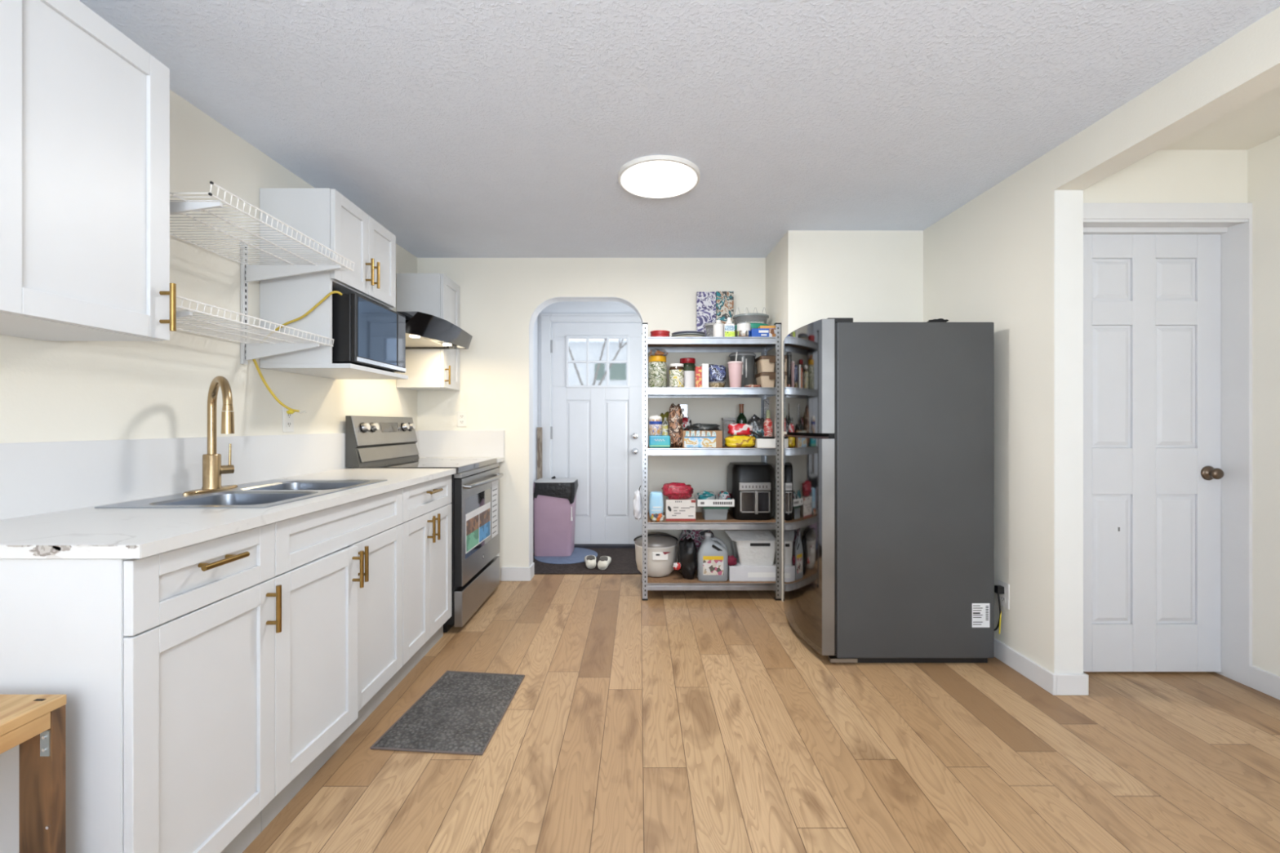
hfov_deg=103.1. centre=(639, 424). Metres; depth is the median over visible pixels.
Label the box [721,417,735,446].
storage jar
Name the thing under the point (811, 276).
wall
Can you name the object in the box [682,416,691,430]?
snack packet
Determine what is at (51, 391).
wall
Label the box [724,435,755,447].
snack packet
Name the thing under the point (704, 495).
snack packet
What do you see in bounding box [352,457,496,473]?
cooktop
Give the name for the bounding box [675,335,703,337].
plate
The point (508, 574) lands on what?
baseboard
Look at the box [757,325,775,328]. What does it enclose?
packet
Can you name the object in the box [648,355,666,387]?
pickle jar
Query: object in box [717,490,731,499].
snack packet
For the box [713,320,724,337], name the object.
plastic bottle
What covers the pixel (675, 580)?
shelving
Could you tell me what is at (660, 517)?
packet
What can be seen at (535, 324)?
wall
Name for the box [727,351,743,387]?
tumbler
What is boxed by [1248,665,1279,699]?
baseboard
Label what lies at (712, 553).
jug
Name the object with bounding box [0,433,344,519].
backsplash
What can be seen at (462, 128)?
ceiling
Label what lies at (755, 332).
carton
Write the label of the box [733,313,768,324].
food container
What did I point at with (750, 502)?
basket
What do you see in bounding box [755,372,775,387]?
container
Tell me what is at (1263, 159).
wall
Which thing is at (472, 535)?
picture
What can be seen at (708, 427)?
plastic bag
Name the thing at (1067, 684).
baseboard
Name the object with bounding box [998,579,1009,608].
wall outlet
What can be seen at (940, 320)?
glove
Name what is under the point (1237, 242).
trim
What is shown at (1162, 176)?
wall
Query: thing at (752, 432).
frying pan
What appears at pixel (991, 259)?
wall
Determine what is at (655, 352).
snack packet
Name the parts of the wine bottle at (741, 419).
bottle glass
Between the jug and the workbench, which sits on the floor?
the workbench
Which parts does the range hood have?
filter panel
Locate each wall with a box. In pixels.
[0,89,417,468]
[417,257,765,580]
[533,315,537,552]
[537,302,641,426]
[765,231,923,602]
[923,148,1053,673]
[1083,150,1247,203]
[1247,135,1279,676]
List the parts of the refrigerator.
freezer door, door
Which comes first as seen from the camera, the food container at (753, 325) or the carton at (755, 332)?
the carton at (755, 332)
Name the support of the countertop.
on the base cabinet at (339, 568)
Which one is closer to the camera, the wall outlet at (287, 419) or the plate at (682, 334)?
the wall outlet at (287, 419)
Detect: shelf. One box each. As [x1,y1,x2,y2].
[169,181,355,282]
[176,295,333,360]
[259,363,408,379]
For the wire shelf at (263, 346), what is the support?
attached to the wall at (51, 391)
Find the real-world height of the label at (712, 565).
0.127 m
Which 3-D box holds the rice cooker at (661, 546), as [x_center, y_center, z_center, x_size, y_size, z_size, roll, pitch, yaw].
[0.118,0.908,3.599,0.315,0.294,0.304,0,0,0]
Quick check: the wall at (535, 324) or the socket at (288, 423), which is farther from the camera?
the wall at (535, 324)
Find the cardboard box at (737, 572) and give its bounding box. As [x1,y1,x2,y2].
[728,560,775,581]
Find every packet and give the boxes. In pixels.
[648,348,668,355]
[650,513,664,521]
[659,411,669,423]
[667,403,682,447]
[672,562,681,569]
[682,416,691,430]
[697,490,715,499]
[708,364,725,382]
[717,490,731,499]
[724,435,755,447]
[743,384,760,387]
[753,428,764,438]
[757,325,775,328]
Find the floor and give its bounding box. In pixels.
[242,552,1279,852]
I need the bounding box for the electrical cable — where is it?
[252,290,342,413]
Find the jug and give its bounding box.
[697,532,728,581]
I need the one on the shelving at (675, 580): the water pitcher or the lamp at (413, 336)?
the water pitcher
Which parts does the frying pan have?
handle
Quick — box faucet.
[182,376,237,495]
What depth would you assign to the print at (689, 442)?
3.43 m
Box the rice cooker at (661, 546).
[633,532,678,577]
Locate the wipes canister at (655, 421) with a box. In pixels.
[648,415,662,435]
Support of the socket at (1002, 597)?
attached to the wall outlet at (1004, 598)
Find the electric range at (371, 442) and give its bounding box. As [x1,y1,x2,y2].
[345,415,503,632]
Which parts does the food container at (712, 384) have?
lid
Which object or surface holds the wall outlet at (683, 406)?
attached to the wall at (499, 297)
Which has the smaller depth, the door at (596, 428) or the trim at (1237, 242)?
the trim at (1237, 242)
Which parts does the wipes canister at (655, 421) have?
lid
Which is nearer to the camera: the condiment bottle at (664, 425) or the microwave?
the microwave
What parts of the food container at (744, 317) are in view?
lid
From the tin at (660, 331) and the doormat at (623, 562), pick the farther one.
the doormat at (623, 562)
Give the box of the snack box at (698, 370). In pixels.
[694,366,702,387]
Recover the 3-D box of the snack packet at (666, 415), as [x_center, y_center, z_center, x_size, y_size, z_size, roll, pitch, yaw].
[0.189,0.034,3.681,0.114,0.252,0.082,0,0,0]
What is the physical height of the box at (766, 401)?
0.341 m
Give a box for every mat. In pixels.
[369,671,524,755]
[533,547,597,564]
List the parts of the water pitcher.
lid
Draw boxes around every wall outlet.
[282,407,293,432]
[457,411,466,426]
[680,404,687,417]
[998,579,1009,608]
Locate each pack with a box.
[648,435,670,448]
[648,491,663,517]
[727,423,752,435]
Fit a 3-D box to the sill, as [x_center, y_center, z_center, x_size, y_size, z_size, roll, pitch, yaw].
[-0.398,1.155,4.830,0.865,0.030,0.140,0,0,0]
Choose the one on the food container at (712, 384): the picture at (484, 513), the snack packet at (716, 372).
the snack packet at (716, 372)
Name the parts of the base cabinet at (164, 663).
panel, drawer, door, handle, handle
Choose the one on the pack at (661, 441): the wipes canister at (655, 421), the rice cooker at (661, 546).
the wipes canister at (655, 421)
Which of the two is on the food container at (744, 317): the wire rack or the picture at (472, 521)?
the wire rack
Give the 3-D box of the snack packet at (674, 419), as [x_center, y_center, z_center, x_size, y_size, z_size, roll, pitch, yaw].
[0.251,0.006,3.500,0.107,0.307,0.080,0,0,0]
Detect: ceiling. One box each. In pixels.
[79,0,1279,257]
[1159,86,1279,150]
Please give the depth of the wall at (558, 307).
4.82 m
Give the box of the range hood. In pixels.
[396,311,472,349]
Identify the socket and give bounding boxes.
[286,413,291,418]
[286,421,291,426]
[1000,595,1005,602]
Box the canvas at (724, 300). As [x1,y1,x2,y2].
[715,291,733,325]
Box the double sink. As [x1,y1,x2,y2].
[94,480,387,508]
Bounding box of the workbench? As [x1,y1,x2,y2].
[0,694,66,852]
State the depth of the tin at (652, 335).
3.44 m
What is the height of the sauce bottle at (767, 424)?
0.260 m
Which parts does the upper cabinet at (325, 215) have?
door, handle, handle, door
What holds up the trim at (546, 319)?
attached to the wall at (558, 307)
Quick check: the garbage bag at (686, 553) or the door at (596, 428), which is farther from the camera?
the door at (596, 428)
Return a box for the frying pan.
[749,430,775,439]
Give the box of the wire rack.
[735,307,766,315]
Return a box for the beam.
[1053,6,1279,190]
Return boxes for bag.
[633,485,642,520]
[661,482,693,499]
[677,537,697,579]
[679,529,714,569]
[684,422,720,431]
[747,413,764,446]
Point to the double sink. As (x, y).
(265, 494)
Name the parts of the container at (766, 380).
lid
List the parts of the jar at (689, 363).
lid, jar glass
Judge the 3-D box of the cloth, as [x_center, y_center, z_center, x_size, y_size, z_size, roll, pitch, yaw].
[0.622,0.925,3.449,0.083,0.066,0.067,0,0,0]
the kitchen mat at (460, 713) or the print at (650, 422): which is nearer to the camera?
the kitchen mat at (460, 713)
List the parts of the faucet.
plate, spout, lever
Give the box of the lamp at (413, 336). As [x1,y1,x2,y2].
[409,335,419,337]
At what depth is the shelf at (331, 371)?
2.35 m
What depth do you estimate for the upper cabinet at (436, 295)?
3.47 m
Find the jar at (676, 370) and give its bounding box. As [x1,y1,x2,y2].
[669,363,684,387]
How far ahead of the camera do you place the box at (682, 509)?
3.43 m
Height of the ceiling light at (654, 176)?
0.043 m
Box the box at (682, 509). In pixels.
[665,497,695,520]
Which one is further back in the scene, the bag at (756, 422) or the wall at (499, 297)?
the wall at (499, 297)
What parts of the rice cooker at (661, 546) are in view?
lid, carry handle, control panel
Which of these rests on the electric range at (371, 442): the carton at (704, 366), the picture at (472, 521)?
the picture at (472, 521)
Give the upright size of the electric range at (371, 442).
1.218 m
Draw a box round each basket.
[724,529,775,565]
[739,491,769,514]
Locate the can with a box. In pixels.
[737,322,751,337]
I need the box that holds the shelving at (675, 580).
[641,322,781,600]
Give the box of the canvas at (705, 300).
[696,291,715,335]
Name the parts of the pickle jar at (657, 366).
lid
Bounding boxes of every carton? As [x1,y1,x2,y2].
[681,430,722,448]
[700,364,708,387]
[751,328,775,337]
[754,438,775,448]
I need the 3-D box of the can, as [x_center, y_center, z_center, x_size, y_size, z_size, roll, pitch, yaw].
[0.711,-0.631,3.455,0.093,0.102,0.093,0,0,0]
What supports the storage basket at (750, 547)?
on the cardboard box at (737, 572)
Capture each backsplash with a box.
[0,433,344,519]
[342,430,504,468]
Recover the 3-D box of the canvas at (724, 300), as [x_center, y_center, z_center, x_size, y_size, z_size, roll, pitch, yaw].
[0.628,-0.776,3.735,0.126,0.392,0.030,0,0,0]
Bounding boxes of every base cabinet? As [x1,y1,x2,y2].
[0,522,281,852]
[261,488,402,831]
[393,475,451,688]
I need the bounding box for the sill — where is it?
[573,543,635,548]
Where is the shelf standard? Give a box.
[240,242,248,364]
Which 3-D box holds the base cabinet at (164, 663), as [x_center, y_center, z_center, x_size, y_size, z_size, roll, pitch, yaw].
[-1.331,0.724,1.250,0.653,0.893,0.413,0,0,0]
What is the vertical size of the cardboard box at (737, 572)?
0.098 m
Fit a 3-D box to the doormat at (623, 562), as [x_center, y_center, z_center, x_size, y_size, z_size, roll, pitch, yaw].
[-0.320,1.166,4.355,1.240,0.008,0.800,0,0,0]
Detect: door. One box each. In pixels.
[550,323,642,544]
[1083,234,1223,671]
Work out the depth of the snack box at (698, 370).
3.47 m
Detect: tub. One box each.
[701,506,728,519]
[704,322,715,337]
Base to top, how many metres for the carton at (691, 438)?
0.117 m
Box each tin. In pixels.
[649,329,670,335]
[649,334,670,337]
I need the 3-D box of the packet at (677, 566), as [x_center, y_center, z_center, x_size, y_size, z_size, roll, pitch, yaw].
[0.256,0.961,3.434,0.060,0.053,0.033,0,0,0]
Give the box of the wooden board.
[537,426,542,479]
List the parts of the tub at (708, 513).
lid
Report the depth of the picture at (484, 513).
3.24 m
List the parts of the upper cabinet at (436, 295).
handle, door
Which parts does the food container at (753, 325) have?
lid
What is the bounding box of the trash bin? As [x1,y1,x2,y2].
[533,475,577,556]
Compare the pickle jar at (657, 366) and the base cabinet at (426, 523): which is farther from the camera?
the pickle jar at (657, 366)
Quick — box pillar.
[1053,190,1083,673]
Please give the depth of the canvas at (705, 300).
3.72 m
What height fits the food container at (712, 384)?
0.050 m
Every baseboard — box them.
[501,562,534,581]
[994,638,1056,695]
[1054,672,1088,695]
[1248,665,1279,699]
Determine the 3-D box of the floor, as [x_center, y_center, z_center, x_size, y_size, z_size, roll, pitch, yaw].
[0.550,1.195,0.950,4.900,0.050,8.100,0,0,0]
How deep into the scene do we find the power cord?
2.50 m
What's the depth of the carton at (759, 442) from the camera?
3.41 m
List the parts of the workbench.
leg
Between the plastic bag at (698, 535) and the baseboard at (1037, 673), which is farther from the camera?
the plastic bag at (698, 535)
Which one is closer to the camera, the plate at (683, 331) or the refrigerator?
the refrigerator
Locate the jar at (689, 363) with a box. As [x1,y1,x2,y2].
[680,357,695,387]
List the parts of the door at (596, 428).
knob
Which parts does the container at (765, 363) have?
lid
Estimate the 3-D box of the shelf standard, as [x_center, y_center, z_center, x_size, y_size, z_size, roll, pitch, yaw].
[-1.652,-0.505,2.125,0.014,0.510,0.025,0,0,0]
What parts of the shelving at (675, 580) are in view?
post, post, shelf, shelf, shelf, shelf, shelf, post, post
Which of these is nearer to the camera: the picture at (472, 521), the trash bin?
the picture at (472, 521)
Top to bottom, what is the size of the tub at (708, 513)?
0.093 m
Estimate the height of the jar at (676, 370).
0.172 m
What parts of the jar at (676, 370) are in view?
lid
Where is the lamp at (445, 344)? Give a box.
[442,343,451,346]
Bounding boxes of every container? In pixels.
[708,381,725,387]
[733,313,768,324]
[734,323,768,337]
[755,355,775,373]
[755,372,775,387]
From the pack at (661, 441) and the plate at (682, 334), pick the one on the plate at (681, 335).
the plate at (682, 334)
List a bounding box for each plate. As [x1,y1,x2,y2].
[671,330,705,335]
[671,333,706,337]
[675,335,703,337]
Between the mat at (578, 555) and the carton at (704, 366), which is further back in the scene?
the mat at (578, 555)
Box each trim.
[528,297,643,567]
[540,313,641,478]
[1083,203,1248,234]
[1215,203,1252,686]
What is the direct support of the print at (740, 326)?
attached to the can
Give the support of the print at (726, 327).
on the bottle at (729, 327)
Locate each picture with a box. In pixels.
[466,514,479,536]
[466,528,479,552]
[479,508,489,527]
[479,520,489,542]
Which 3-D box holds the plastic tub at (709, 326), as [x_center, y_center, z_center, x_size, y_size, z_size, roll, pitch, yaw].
[0.527,-0.646,3.620,0.120,0.133,0.120,0,0,0]
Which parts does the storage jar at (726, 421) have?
lid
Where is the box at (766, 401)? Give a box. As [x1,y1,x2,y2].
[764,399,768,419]
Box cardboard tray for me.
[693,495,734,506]
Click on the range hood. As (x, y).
(423, 331)
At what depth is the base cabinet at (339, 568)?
1.72 m
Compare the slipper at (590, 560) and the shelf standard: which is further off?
the slipper at (590, 560)
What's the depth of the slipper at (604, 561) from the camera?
4.06 m
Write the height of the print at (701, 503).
0.018 m
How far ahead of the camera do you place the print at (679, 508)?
3.43 m
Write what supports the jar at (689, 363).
on the shelving at (675, 580)
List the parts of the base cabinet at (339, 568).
door, handle, handle, door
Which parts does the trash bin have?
lid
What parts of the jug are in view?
handle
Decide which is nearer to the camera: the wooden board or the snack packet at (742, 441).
the snack packet at (742, 441)
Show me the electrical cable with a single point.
(291, 411)
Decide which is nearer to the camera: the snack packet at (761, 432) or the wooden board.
the snack packet at (761, 432)
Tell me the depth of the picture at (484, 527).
3.24 m
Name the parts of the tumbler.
lid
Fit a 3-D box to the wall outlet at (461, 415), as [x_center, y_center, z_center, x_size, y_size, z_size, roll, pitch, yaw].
[-1.325,-0.038,3.797,0.070,0.116,0.007,0,0,0]
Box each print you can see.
[648,421,662,424]
[649,444,670,446]
[671,501,693,516]
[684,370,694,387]
[684,436,715,447]
[700,502,732,504]
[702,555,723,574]
[724,325,734,330]
[724,331,734,337]
[737,323,751,331]
[768,328,775,337]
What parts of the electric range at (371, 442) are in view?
knob, knob, control panel, knob, knob, oven door, trim, storage drawer, handle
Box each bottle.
[662,417,668,435]
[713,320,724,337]
[724,317,734,337]
[736,404,746,435]
[763,409,772,436]
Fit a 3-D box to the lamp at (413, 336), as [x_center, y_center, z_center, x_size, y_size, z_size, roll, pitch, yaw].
[-1.325,-0.519,3.000,0.055,0.010,0.055,0,0,0]
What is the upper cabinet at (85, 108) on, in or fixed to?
attached to the wall at (51, 391)
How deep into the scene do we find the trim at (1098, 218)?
2.26 m
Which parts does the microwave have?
door glass, trim, control panel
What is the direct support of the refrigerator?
on the floor
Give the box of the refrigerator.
[783,318,994,662]
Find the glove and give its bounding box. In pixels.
[926,318,948,322]
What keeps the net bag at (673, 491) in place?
on the box at (682, 509)
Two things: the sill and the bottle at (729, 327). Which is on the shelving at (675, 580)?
the bottle at (729, 327)
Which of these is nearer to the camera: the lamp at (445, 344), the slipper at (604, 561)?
the lamp at (445, 344)
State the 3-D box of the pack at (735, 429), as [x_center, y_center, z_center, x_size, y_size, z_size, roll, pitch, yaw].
[0.693,0.037,3.485,0.169,0.082,0.072,0,0,0]
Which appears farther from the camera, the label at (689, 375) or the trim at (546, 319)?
the trim at (546, 319)
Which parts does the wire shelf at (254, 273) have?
rail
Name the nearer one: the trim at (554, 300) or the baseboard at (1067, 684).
the baseboard at (1067, 684)
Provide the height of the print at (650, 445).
0.010 m
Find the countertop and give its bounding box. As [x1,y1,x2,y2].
[0,433,456,558]
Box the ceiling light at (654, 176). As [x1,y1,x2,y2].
[617,155,699,198]
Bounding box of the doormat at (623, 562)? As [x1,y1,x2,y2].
[533,548,641,574]
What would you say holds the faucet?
on the countertop
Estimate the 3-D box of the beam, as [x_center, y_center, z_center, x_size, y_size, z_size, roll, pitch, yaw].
[1.863,-1.222,-0.448,0.125,0.415,5.305,0,0,0]
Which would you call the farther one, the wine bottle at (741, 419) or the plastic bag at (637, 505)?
the wine bottle at (741, 419)
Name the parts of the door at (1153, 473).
knob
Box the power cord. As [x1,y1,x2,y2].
[994,585,1004,634]
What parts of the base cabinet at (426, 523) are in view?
door, drawer, handle, handle, handle, door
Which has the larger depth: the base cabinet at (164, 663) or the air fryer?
the air fryer
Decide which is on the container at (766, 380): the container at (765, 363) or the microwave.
the container at (765, 363)
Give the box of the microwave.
[332,293,405,373]
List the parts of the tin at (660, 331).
lid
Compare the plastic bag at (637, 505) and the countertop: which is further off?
the plastic bag at (637, 505)
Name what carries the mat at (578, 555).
on the doormat at (623, 562)
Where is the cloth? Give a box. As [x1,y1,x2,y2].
[727,555,737,565]
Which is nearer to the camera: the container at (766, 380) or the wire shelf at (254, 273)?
the wire shelf at (254, 273)
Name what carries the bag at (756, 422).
on the shelving at (675, 580)
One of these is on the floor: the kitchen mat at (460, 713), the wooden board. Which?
the kitchen mat at (460, 713)
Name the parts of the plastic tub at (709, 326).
lid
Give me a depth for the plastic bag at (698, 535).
3.67 m
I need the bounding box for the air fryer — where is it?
[727,462,774,519]
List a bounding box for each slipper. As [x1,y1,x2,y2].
[584,555,595,568]
[597,555,611,569]
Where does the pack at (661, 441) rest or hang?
on the shelving at (675, 580)
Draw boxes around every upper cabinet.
[0,0,176,341]
[259,188,408,379]
[396,273,459,391]
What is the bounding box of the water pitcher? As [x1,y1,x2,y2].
[728,351,755,387]
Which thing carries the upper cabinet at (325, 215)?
attached to the wall at (51, 391)
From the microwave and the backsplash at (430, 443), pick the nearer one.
the microwave

